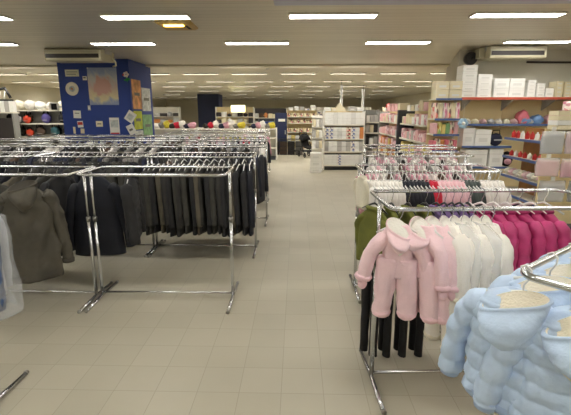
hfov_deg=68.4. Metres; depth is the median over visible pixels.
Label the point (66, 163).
suit jacket
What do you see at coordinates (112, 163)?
suit jacket
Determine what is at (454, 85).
carton
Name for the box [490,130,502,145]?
handbag
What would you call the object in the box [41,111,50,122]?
shoulder bag
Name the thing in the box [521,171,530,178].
bundle
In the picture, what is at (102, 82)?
poster
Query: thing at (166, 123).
folded garment
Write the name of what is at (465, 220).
hood
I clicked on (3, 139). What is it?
clothes rack
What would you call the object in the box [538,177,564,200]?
package
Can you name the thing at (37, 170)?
suit jacket
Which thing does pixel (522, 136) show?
jar
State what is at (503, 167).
wall shelf
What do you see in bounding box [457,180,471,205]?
shirt
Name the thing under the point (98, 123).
card
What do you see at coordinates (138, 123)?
poster
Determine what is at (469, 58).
round fan
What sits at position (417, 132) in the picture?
pack
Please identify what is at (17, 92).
wall
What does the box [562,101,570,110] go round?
pack
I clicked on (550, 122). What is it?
pack
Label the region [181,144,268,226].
clothes rack
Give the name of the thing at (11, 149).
jacket
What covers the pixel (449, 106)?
pack
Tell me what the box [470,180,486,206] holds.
shirt
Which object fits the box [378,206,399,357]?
snowsuit
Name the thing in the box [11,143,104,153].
clothes rack
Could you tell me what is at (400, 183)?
shirt
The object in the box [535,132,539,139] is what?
jar
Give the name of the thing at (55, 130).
shoulder bag
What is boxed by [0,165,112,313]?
clothes rack
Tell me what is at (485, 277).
white snowsuit
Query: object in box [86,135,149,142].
clothes rack
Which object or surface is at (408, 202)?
clothes hanger
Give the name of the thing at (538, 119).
pack
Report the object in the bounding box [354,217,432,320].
pink snowsuit
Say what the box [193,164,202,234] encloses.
suit jacket
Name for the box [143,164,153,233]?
suit jacket
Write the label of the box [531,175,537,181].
bundle
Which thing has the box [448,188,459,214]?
clothes hanger
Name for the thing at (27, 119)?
shoulder bag
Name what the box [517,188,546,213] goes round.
clothes hanger
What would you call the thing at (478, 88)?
carton
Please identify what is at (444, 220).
hood
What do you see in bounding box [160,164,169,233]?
suit jacket
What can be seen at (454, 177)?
shirt
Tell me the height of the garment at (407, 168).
0.476 m
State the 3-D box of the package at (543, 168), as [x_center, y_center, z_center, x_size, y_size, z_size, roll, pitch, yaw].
[4.013,-0.649,6.430,0.372,0.340,0.110,0,13,1]
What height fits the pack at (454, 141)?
0.220 m
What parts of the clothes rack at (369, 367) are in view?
post, rail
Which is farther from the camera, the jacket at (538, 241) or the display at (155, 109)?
the display at (155, 109)
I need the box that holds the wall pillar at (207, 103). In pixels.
[197,94,222,127]
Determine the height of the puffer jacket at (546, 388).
0.523 m
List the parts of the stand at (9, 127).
leg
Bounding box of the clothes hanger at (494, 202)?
[480,188,507,213]
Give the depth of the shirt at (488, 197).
3.92 m
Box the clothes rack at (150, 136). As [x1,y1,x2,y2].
[146,135,208,143]
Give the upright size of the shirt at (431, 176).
0.424 m
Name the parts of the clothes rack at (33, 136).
rail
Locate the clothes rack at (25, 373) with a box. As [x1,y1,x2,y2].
[0,370,28,398]
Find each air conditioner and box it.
[44,49,116,66]
[473,46,547,60]
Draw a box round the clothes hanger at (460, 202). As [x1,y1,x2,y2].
[455,188,469,214]
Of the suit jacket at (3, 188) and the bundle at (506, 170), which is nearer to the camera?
the suit jacket at (3, 188)
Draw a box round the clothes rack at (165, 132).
[165,132,215,134]
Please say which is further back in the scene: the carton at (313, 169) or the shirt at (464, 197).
the carton at (313, 169)
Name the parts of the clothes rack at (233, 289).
post, rail, post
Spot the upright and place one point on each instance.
(400, 113)
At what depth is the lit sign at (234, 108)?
28.52 m
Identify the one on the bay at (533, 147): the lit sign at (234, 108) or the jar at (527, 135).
the jar at (527, 135)
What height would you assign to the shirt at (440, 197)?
0.430 m
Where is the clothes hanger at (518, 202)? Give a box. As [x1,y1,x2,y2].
[505,188,534,213]
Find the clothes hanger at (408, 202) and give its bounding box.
[404,189,415,214]
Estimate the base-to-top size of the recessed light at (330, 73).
0.028 m
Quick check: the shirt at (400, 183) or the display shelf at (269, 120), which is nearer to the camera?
the shirt at (400, 183)
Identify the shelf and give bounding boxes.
[203,128,245,128]
[258,119,274,122]
[287,110,316,151]
[322,111,364,169]
[457,145,511,147]
[461,97,570,110]
[467,124,547,125]
[472,165,506,168]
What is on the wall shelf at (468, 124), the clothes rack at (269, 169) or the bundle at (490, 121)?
the bundle at (490, 121)
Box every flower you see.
[122,71,129,81]
[458,106,468,128]
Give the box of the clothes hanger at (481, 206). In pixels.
[481,206,491,235]
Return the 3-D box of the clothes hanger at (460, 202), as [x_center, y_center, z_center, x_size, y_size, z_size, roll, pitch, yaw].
[1.289,-0.058,3.092,0.016,0.170,0.264,-2,13,-9]
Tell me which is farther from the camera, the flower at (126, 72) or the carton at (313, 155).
the carton at (313, 155)
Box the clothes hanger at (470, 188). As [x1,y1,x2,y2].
[459,188,482,214]
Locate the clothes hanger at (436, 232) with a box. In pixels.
[424,206,442,237]
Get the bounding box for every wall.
[0,83,166,109]
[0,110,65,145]
[166,100,381,126]
[382,92,430,111]
[446,49,570,188]
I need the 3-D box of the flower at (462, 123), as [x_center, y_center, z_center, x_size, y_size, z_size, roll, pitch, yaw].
[3.774,-1.926,8.881,0.230,0.507,0.090,0,13,1]
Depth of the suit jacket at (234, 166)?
5.30 m
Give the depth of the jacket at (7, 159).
6.94 m
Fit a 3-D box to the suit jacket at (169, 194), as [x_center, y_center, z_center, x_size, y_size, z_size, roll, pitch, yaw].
[-1.446,-0.113,5.534,0.115,0.915,0.550,1,13,6]
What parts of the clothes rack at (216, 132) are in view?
rail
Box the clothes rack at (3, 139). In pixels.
[0,138,67,145]
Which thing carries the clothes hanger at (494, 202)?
hanging from the clothes rack at (369, 367)
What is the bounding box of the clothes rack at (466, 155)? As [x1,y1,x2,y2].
[361,151,473,173]
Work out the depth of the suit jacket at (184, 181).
5.33 m
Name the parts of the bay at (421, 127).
panel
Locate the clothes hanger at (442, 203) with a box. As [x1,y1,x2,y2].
[440,188,452,213]
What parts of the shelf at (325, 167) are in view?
panel, panel, panel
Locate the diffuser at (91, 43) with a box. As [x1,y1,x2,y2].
[91,43,154,44]
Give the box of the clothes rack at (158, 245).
[144,152,258,258]
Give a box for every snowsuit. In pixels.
[354,205,386,356]
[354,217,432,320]
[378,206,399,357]
[393,205,416,357]
[407,216,449,323]
[408,205,433,356]
[418,216,458,324]
[423,215,471,348]
[449,215,482,355]
[459,215,491,287]
[470,215,502,286]
[480,215,513,275]
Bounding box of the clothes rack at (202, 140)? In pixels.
[197,139,269,201]
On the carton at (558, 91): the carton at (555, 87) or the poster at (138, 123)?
the carton at (555, 87)
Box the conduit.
[526,61,570,62]
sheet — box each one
[73,110,80,117]
[109,118,119,133]
[124,110,136,123]
[126,124,136,134]
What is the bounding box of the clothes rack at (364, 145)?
[362,144,457,154]
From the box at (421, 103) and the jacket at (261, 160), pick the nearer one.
the jacket at (261, 160)
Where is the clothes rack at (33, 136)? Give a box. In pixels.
[27,135,90,141]
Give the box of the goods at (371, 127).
[369,125,373,131]
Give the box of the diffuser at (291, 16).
[290,15,375,18]
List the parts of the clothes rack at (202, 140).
rail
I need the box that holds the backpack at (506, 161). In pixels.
[502,151,512,165]
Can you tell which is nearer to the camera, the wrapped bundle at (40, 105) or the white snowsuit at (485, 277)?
the white snowsuit at (485, 277)
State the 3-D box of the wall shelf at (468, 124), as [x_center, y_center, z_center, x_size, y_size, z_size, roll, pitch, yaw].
[5.388,-1.856,9.403,2.940,0.046,0.467,0,13,1]
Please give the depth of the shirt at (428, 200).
3.93 m
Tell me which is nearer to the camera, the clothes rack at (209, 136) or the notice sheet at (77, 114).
the clothes rack at (209, 136)
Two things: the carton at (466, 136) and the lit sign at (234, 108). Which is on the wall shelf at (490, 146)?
the carton at (466, 136)
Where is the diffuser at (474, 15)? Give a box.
[471,13,565,17]
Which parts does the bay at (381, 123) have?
panel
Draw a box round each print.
[110,120,117,126]
[127,113,133,120]
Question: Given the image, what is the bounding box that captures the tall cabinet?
[275,113,286,152]
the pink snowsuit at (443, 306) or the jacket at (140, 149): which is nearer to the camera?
the pink snowsuit at (443, 306)
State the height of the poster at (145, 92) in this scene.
0.650 m
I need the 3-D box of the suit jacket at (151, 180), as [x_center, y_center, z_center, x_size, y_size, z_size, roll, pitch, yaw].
[-1.642,-0.141,5.533,0.115,0.866,0.545,2,13,9]
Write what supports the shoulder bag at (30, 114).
on the shelf at (37, 114)
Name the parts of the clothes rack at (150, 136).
rail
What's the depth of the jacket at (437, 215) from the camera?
3.05 m
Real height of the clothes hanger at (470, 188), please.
0.170 m
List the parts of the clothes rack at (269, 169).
rail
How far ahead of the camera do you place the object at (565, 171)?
6.41 m
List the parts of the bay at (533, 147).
shelf, shelf, panel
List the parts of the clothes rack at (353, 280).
post, rail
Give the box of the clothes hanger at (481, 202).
[473,188,493,212]
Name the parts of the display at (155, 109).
panel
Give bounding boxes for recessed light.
[0,14,14,20]
[0,42,19,45]
[89,41,156,44]
[99,13,190,19]
[151,73,169,74]
[163,25,183,26]
[182,73,218,74]
[224,41,288,44]
[232,73,266,73]
[281,73,316,73]
[288,12,378,18]
[330,73,365,73]
[365,40,431,43]
[379,73,415,73]
[468,11,567,17]
[502,40,570,43]
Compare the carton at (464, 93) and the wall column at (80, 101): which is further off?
the wall column at (80, 101)
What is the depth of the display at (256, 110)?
28.76 m
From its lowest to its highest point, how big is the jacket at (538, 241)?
0.532 m
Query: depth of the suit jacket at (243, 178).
5.26 m
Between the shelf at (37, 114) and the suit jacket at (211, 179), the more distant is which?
the shelf at (37, 114)
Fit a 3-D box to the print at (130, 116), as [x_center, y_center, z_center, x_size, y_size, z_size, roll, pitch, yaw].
[-4.158,-2.426,11.248,0.144,0.154,0.004,35,11,-6]
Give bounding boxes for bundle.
[16,100,25,109]
[24,100,35,109]
[35,101,46,109]
[471,119,478,123]
[479,119,486,123]
[486,119,494,123]
[494,119,501,123]
[502,119,509,123]
[504,167,511,173]
[508,168,516,174]
[509,119,517,123]
[512,169,521,176]
[517,170,526,177]
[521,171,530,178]
[526,173,534,180]
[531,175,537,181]
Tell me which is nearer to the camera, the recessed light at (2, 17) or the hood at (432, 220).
the hood at (432, 220)
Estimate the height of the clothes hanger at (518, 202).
0.170 m
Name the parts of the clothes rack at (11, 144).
rail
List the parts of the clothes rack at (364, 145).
rail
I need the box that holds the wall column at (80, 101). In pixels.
[57,59,154,143]
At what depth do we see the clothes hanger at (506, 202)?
3.09 m
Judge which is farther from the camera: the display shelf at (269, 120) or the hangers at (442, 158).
the display shelf at (269, 120)
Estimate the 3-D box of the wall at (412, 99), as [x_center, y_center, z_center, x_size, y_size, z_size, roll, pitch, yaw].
[9.631,-4.083,19.325,0.200,3.270,52.000,0,13,1]
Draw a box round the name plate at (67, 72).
[65,70,78,75]
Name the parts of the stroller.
seat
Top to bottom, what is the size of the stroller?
1.079 m
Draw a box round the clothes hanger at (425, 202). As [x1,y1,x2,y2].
[416,188,434,214]
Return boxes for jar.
[520,131,524,138]
[525,131,529,138]
[530,132,534,139]
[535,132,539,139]
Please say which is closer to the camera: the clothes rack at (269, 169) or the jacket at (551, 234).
the jacket at (551, 234)
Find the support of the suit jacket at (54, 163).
hanging from the clothes hanger
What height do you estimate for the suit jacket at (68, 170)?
0.890 m
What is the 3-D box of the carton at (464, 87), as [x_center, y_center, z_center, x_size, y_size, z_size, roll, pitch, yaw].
[3.947,-2.610,9.209,0.312,0.133,0.363,0,13,1]
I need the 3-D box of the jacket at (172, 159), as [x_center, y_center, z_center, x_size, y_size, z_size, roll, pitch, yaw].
[-1.848,-0.500,7.122,0.129,0.791,0.554,-1,13,-4]
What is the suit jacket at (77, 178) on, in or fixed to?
hanging from the clothes hanger
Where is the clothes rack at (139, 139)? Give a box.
[127,138,199,149]
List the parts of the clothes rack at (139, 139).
rail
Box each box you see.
[0,101,4,111]
[4,101,9,111]
[8,101,16,111]
[348,106,355,110]
[351,112,355,117]
[354,154,358,159]
[397,103,409,110]
[419,100,428,110]
[423,102,428,110]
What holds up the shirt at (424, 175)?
hanging from the hangers at (442, 158)
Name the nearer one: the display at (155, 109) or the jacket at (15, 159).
the jacket at (15, 159)
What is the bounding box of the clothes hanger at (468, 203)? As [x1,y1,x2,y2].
[465,188,476,214]
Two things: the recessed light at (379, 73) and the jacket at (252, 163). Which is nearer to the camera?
the jacket at (252, 163)
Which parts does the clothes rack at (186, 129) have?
rail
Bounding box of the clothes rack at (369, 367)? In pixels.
[359,188,570,414]
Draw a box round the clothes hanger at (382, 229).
[376,206,416,232]
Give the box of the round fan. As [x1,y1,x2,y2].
[463,52,476,64]
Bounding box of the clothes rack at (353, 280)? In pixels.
[349,163,502,303]
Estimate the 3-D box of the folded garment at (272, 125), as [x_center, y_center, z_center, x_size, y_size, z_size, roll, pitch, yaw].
[-0.603,-3.389,17.318,0.362,0.286,0.267,5,14,22]
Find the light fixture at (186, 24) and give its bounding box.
[153,19,197,29]
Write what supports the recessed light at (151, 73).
in the ceiling
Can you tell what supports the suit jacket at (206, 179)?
hanging from the clothes hanger
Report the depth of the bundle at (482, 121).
9.29 m
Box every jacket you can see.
[0,147,9,153]
[0,161,10,172]
[0,172,10,183]
[0,180,74,284]
[0,183,8,193]
[1,172,24,186]
[3,154,16,161]
[4,161,18,172]
[6,147,16,154]
[10,154,22,161]
[10,161,33,173]
[15,172,37,183]
[26,154,35,164]
[26,161,39,173]
[27,148,39,153]
[31,161,46,173]
[35,172,50,188]
[39,172,75,255]
[41,161,52,173]
[42,148,55,151]
[46,161,57,172]
[50,161,63,173]
[58,161,69,172]
[62,161,75,176]
[67,154,79,161]
[71,161,81,179]
[73,148,83,151]
[74,161,87,182]
[79,154,93,161]
[80,161,93,178]
[89,147,97,155]
[92,161,99,171]
[95,162,105,172]
[101,162,111,178]
[102,154,111,161]
[106,162,116,182]
[108,148,118,151]
[110,162,123,183]
[111,154,121,161]
[118,162,130,186]
[120,173,146,244]
[126,154,136,161]
[127,162,141,181]
[132,154,141,165]
[136,148,145,151]
[138,154,144,168]
[139,164,149,235]
[142,158,149,171]
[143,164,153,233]
[148,164,160,232]
[154,154,161,163]
[155,164,165,232]
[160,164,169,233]
[165,164,176,236]
[170,154,179,162]
[171,164,183,236]
[174,147,181,162]
[174,164,184,233]
[180,164,192,233]
[189,164,197,235]
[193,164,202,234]
[197,164,206,233]
[203,164,211,234]
[209,164,217,234]
[214,164,222,233]
[220,164,227,236]
[225,164,233,236]
[230,164,235,235]
[232,164,241,233]
[238,155,244,163]
[240,164,248,235]
[245,164,254,235]
[250,162,259,203]
[257,155,268,202]
[259,148,267,172]
[429,204,443,218]
[436,205,451,217]
[438,286,553,414]
[444,205,459,217]
[451,205,467,217]
[459,204,474,218]
[473,305,570,414]
[478,211,505,234]
[487,273,570,307]
[490,211,518,270]
[503,211,531,268]
[511,261,570,277]
[515,211,546,262]
[529,211,558,253]
[539,252,570,263]
[541,211,570,251]
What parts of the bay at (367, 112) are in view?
panel, panel, panel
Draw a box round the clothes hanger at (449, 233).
[438,206,454,238]
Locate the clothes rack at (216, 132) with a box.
[216,132,266,138]
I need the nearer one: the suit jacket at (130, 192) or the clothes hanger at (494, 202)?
the clothes hanger at (494, 202)
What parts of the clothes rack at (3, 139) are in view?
rail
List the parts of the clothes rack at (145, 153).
rail, post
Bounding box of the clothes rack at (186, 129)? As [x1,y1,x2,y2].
[180,129,225,134]
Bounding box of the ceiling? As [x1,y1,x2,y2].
[0,0,570,99]
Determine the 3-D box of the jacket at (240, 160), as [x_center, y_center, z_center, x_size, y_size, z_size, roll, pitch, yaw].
[-0.694,-0.493,7.089,0.133,0.790,0.557,2,13,11]
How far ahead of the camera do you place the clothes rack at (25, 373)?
2.97 m
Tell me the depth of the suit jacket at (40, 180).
4.39 m
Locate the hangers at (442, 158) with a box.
[357,147,570,311]
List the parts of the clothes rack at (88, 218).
rail, post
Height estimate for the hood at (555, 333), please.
0.256 m
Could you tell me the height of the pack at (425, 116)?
0.258 m
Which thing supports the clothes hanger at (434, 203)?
hanging from the clothes rack at (369, 367)
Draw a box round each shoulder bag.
[20,124,25,135]
[23,114,30,122]
[25,111,33,122]
[26,127,33,135]
[37,125,45,134]
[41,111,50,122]
[51,125,59,134]
[58,111,62,122]
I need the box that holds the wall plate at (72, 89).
[65,82,78,95]
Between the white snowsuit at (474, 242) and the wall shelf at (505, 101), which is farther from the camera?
the wall shelf at (505, 101)
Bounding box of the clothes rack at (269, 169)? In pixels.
[225,130,270,172]
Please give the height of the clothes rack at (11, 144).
1.359 m
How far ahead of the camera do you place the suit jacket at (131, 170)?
5.40 m
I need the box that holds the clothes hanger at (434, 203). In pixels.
[432,188,445,214]
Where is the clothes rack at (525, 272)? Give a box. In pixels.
[520,244,570,292]
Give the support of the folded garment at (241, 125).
on the display at (202, 128)
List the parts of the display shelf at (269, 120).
panel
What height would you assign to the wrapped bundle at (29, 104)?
0.429 m
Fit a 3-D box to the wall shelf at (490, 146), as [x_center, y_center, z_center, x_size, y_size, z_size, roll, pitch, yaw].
[4.463,-1.393,9.533,1.090,0.046,0.467,0,13,1]
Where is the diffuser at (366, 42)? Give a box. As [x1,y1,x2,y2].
[366,42,429,43]
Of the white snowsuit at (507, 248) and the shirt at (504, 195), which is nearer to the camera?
the white snowsuit at (507, 248)
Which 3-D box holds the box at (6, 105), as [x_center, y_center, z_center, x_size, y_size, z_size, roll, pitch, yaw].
[-10.392,-3.782,15.737,0.150,0.400,0.200,0,13,1]
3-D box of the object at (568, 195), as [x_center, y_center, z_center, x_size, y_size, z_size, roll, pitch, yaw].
[4.572,-0.280,6.498,0.413,0.390,0.110,0,13,1]
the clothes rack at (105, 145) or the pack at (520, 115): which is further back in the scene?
the pack at (520, 115)
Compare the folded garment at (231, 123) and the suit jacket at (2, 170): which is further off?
the folded garment at (231, 123)
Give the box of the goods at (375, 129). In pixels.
[373,125,377,131]
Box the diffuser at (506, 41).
[506,41,570,42]
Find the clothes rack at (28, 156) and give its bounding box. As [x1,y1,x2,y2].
[0,151,51,160]
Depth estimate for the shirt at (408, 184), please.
3.93 m
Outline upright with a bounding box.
[395,110,414,157]
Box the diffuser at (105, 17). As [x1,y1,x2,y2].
[101,16,188,19]
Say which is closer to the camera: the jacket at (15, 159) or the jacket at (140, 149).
the jacket at (15, 159)
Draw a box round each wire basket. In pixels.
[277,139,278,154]
[280,139,286,154]
[287,139,294,154]
[295,138,302,154]
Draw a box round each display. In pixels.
[153,107,180,123]
[154,127,200,142]
[200,127,248,134]
[215,107,253,126]
[249,127,276,159]
[254,108,286,123]
[316,107,370,142]
[534,128,570,228]
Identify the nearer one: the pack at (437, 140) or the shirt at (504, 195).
the shirt at (504, 195)
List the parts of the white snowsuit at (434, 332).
leg, leg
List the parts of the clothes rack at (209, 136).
rail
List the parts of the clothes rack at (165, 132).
rail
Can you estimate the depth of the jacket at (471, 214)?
3.04 m
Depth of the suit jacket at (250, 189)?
5.28 m
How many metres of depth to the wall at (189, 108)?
44.73 m
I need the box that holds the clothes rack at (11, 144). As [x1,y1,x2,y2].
[0,143,26,151]
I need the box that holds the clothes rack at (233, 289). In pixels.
[76,166,238,313]
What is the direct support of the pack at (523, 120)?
on the wall shelf at (468, 124)
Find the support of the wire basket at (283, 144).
on the floor
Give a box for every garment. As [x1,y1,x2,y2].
[163,120,169,127]
[179,120,185,127]
[188,122,195,127]
[213,120,218,127]
[223,122,228,128]
[228,120,234,128]
[237,122,245,128]
[253,142,270,162]
[255,122,260,128]
[260,121,265,128]
[268,122,274,128]
[365,166,378,176]
[402,166,411,173]
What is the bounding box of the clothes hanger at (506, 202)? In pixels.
[494,188,519,213]
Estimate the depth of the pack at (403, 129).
12.46 m
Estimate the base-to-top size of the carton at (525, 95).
0.072 m
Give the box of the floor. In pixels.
[0,143,516,414]
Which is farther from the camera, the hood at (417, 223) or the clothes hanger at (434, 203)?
the clothes hanger at (434, 203)
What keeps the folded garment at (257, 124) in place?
on the display at (273, 132)
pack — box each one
[401,128,411,136]
[409,129,419,138]
[415,130,426,140]
[422,133,426,142]
[423,115,427,124]
[428,140,435,149]
[429,123,436,133]
[430,103,438,118]
[433,138,439,149]
[434,121,441,133]
[438,103,442,117]
[441,124,445,133]
[442,103,447,117]
[442,123,449,133]
[442,139,448,149]
[446,103,451,117]
[446,122,453,133]
[450,139,456,149]
[451,103,455,117]
[451,121,457,133]
[455,103,459,117]
[514,110,529,123]
[522,118,531,123]
[530,114,543,123]
[543,114,555,123]
[547,125,570,129]
[548,116,570,119]
[548,120,570,124]
[549,111,570,114]
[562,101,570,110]
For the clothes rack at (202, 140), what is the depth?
8.50 m
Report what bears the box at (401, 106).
on the bay at (381, 123)
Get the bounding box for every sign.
[231,105,245,112]
[335,102,345,110]
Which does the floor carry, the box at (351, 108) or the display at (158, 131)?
the display at (158, 131)
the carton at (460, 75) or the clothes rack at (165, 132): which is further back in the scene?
the clothes rack at (165, 132)
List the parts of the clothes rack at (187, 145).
rail, post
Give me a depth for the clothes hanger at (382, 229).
2.49 m
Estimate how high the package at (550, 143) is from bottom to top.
0.400 m
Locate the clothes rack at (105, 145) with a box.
[96,144,186,155]
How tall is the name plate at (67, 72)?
0.170 m
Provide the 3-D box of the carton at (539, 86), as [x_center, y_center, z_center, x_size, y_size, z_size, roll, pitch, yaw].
[5.486,-2.618,9.144,0.175,0.148,0.302,0,13,1]
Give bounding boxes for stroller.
[297,132,311,157]
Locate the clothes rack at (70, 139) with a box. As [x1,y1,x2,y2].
[57,138,132,145]
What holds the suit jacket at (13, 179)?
hanging from the clothes hanger
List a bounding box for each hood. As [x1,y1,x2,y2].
[6,180,36,212]
[386,217,410,255]
[407,216,429,250]
[425,216,441,247]
[438,215,452,226]
[449,215,462,225]
[459,215,472,225]
[470,215,482,225]
[477,291,553,350]
[480,215,492,225]
[517,276,570,307]
[540,316,570,380]
[544,264,570,277]
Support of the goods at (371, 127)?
on the bay at (367, 112)
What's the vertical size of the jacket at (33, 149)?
0.790 m
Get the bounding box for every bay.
[364,110,379,162]
[378,111,396,154]
[398,111,427,154]
[425,98,462,154]
[501,127,544,205]
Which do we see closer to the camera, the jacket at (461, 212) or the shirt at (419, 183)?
the jacket at (461, 212)
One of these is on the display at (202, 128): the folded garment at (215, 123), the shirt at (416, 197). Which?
the folded garment at (215, 123)
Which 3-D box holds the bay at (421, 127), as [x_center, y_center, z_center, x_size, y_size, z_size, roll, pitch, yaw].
[3.635,-1.660,11.575,0.454,1.950,2.400,0,13,1]
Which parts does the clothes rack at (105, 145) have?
rail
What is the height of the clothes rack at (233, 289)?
1.359 m
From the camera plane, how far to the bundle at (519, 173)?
7.85 m
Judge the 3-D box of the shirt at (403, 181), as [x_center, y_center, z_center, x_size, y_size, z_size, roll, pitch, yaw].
[1.142,-0.053,4.124,0.135,0.430,0.399,-1,13,-6]
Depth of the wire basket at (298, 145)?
19.31 m
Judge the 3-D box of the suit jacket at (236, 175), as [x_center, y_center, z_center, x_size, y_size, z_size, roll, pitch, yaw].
[-0.595,-0.136,5.510,0.115,0.866,0.543,2,13,8]
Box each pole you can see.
[340,81,342,104]
[361,85,364,110]
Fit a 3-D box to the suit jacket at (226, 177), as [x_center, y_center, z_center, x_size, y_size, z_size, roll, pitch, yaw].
[-0.727,-0.109,5.519,0.113,0.916,0.536,-1,13,-3]
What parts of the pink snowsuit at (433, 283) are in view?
leg, leg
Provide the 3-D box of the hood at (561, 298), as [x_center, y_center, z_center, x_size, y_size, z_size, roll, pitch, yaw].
[0.973,0.380,1.642,0.130,0.248,0.250,-10,16,-36]
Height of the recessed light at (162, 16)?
0.032 m
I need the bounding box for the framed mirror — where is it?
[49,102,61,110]
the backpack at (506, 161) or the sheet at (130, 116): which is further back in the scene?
the sheet at (130, 116)
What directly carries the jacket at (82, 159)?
hanging from the clothes hanger
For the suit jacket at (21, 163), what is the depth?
5.43 m
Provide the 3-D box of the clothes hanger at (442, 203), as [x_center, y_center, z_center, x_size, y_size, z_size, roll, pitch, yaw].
[1.173,-0.057,3.089,0.016,0.170,0.264,-1,13,-6]
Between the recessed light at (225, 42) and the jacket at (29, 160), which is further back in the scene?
the recessed light at (225, 42)
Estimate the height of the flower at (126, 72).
0.269 m
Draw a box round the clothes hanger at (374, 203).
[362,189,387,214]
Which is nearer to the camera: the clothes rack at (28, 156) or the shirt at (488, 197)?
the shirt at (488, 197)
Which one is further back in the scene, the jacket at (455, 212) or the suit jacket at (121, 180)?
the suit jacket at (121, 180)
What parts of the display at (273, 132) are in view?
panel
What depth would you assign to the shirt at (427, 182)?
3.93 m
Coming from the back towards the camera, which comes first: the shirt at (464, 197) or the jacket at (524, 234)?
the shirt at (464, 197)
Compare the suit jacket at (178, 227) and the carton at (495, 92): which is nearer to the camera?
the suit jacket at (178, 227)
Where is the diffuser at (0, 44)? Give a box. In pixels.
[0,44,17,45]
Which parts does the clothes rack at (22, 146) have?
rail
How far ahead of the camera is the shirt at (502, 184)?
3.92 m
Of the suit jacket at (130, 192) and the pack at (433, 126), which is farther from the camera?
the pack at (433, 126)
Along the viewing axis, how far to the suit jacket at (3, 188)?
3.95 m
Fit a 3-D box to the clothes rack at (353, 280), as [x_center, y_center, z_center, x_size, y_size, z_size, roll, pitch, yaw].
[1.438,0.243,4.486,1.392,1.359,0.744,0,13,1]
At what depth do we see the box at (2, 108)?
15.65 m
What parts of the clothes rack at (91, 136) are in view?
rail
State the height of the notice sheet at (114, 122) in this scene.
0.430 m
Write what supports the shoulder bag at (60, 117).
on the shelf at (37, 114)
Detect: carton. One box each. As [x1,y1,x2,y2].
[310,152,321,159]
[310,160,321,165]
[310,166,320,172]
[431,81,449,89]
[431,90,448,98]
[448,90,461,97]
[449,81,462,89]
[456,72,476,78]
[456,78,476,84]
[457,65,477,72]
[457,127,474,145]
[459,149,487,166]
[462,85,475,90]
[462,91,475,96]
[474,129,491,145]
[475,92,490,96]
[476,80,491,85]
[476,86,491,91]
[477,74,492,79]
[485,148,503,166]
[491,78,509,88]
[491,88,508,96]
[508,88,523,96]
[509,78,525,87]
[523,94,534,96]
[524,87,535,90]
[524,91,534,93]
[525,80,535,83]
[525,84,535,86]
[534,91,544,96]
[535,83,545,90]
[544,88,553,96]
[548,85,562,89]
[549,81,563,85]
[553,89,562,93]
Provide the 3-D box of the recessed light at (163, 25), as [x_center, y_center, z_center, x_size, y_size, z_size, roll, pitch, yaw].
[-1.716,-2.794,6.452,0.300,0.025,0.080,0,13,1]
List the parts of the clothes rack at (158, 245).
post, rail, post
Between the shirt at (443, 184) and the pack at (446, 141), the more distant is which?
the pack at (446, 141)
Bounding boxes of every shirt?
[364,180,377,210]
[371,180,383,212]
[379,180,387,209]
[379,180,391,205]
[386,180,394,204]
[390,180,398,206]
[393,174,400,179]
[393,180,402,212]
[395,180,405,204]
[402,180,410,205]
[402,180,415,206]
[407,180,418,205]
[411,180,422,203]
[416,180,425,205]
[418,180,430,204]
[422,174,429,179]
[422,180,434,203]
[425,180,438,205]
[430,174,437,179]
[430,180,442,203]
[434,180,446,204]
[438,180,450,204]
[442,180,454,204]
[445,180,458,204]
[449,180,462,202]
[452,174,460,179]
[453,180,466,204]
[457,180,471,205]
[461,180,474,203]
[465,180,478,206]
[469,180,482,206]
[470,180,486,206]
[477,180,490,206]
[480,180,494,205]
[485,180,498,206]
[488,180,502,205]
[492,180,506,205]
[493,180,511,202]
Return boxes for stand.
[0,112,21,142]
[312,115,322,170]
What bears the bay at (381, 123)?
on the floor
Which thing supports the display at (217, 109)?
on the floor
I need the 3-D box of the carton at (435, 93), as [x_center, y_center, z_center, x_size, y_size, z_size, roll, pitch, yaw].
[3.332,-2.443,9.079,0.266,0.175,0.343,0,13,1]
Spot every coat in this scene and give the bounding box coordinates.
[0,217,12,311]
[65,172,134,255]
[353,175,369,209]
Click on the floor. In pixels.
(288, 342)
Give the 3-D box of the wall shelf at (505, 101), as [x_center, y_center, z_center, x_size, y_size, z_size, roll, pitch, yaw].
[6.167,-2.275,9.259,4.780,0.288,0.572,0,13,1]
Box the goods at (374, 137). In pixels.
[372,136,376,143]
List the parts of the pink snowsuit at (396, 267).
leg, leg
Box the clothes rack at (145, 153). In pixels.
[33,152,162,257]
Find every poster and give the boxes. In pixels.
[87,67,118,104]
[131,79,141,108]
[133,111,142,129]
[135,130,143,138]
[141,87,150,110]
[142,115,152,137]
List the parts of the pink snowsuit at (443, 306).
leg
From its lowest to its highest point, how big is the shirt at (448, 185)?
0.430 m
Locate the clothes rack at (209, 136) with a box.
[206,135,266,192]
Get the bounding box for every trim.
[0,64,449,67]
[273,0,570,5]
[454,101,501,179]
[495,101,547,185]
[545,101,563,127]
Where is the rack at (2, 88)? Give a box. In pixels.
[0,87,13,100]
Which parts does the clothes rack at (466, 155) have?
rail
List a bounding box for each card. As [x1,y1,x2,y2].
[77,121,83,127]
[96,121,102,126]
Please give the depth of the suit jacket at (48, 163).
5.39 m
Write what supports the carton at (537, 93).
on the wall shelf at (505, 101)
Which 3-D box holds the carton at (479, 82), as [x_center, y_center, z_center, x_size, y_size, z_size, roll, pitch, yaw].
[4.282,-2.708,9.178,0.302,0.120,0.363,0,13,1]
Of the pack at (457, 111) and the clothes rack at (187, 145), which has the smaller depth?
the clothes rack at (187, 145)
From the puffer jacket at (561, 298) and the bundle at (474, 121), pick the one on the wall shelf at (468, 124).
the bundle at (474, 121)
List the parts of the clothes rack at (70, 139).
rail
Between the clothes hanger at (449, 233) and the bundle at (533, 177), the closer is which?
the clothes hanger at (449, 233)

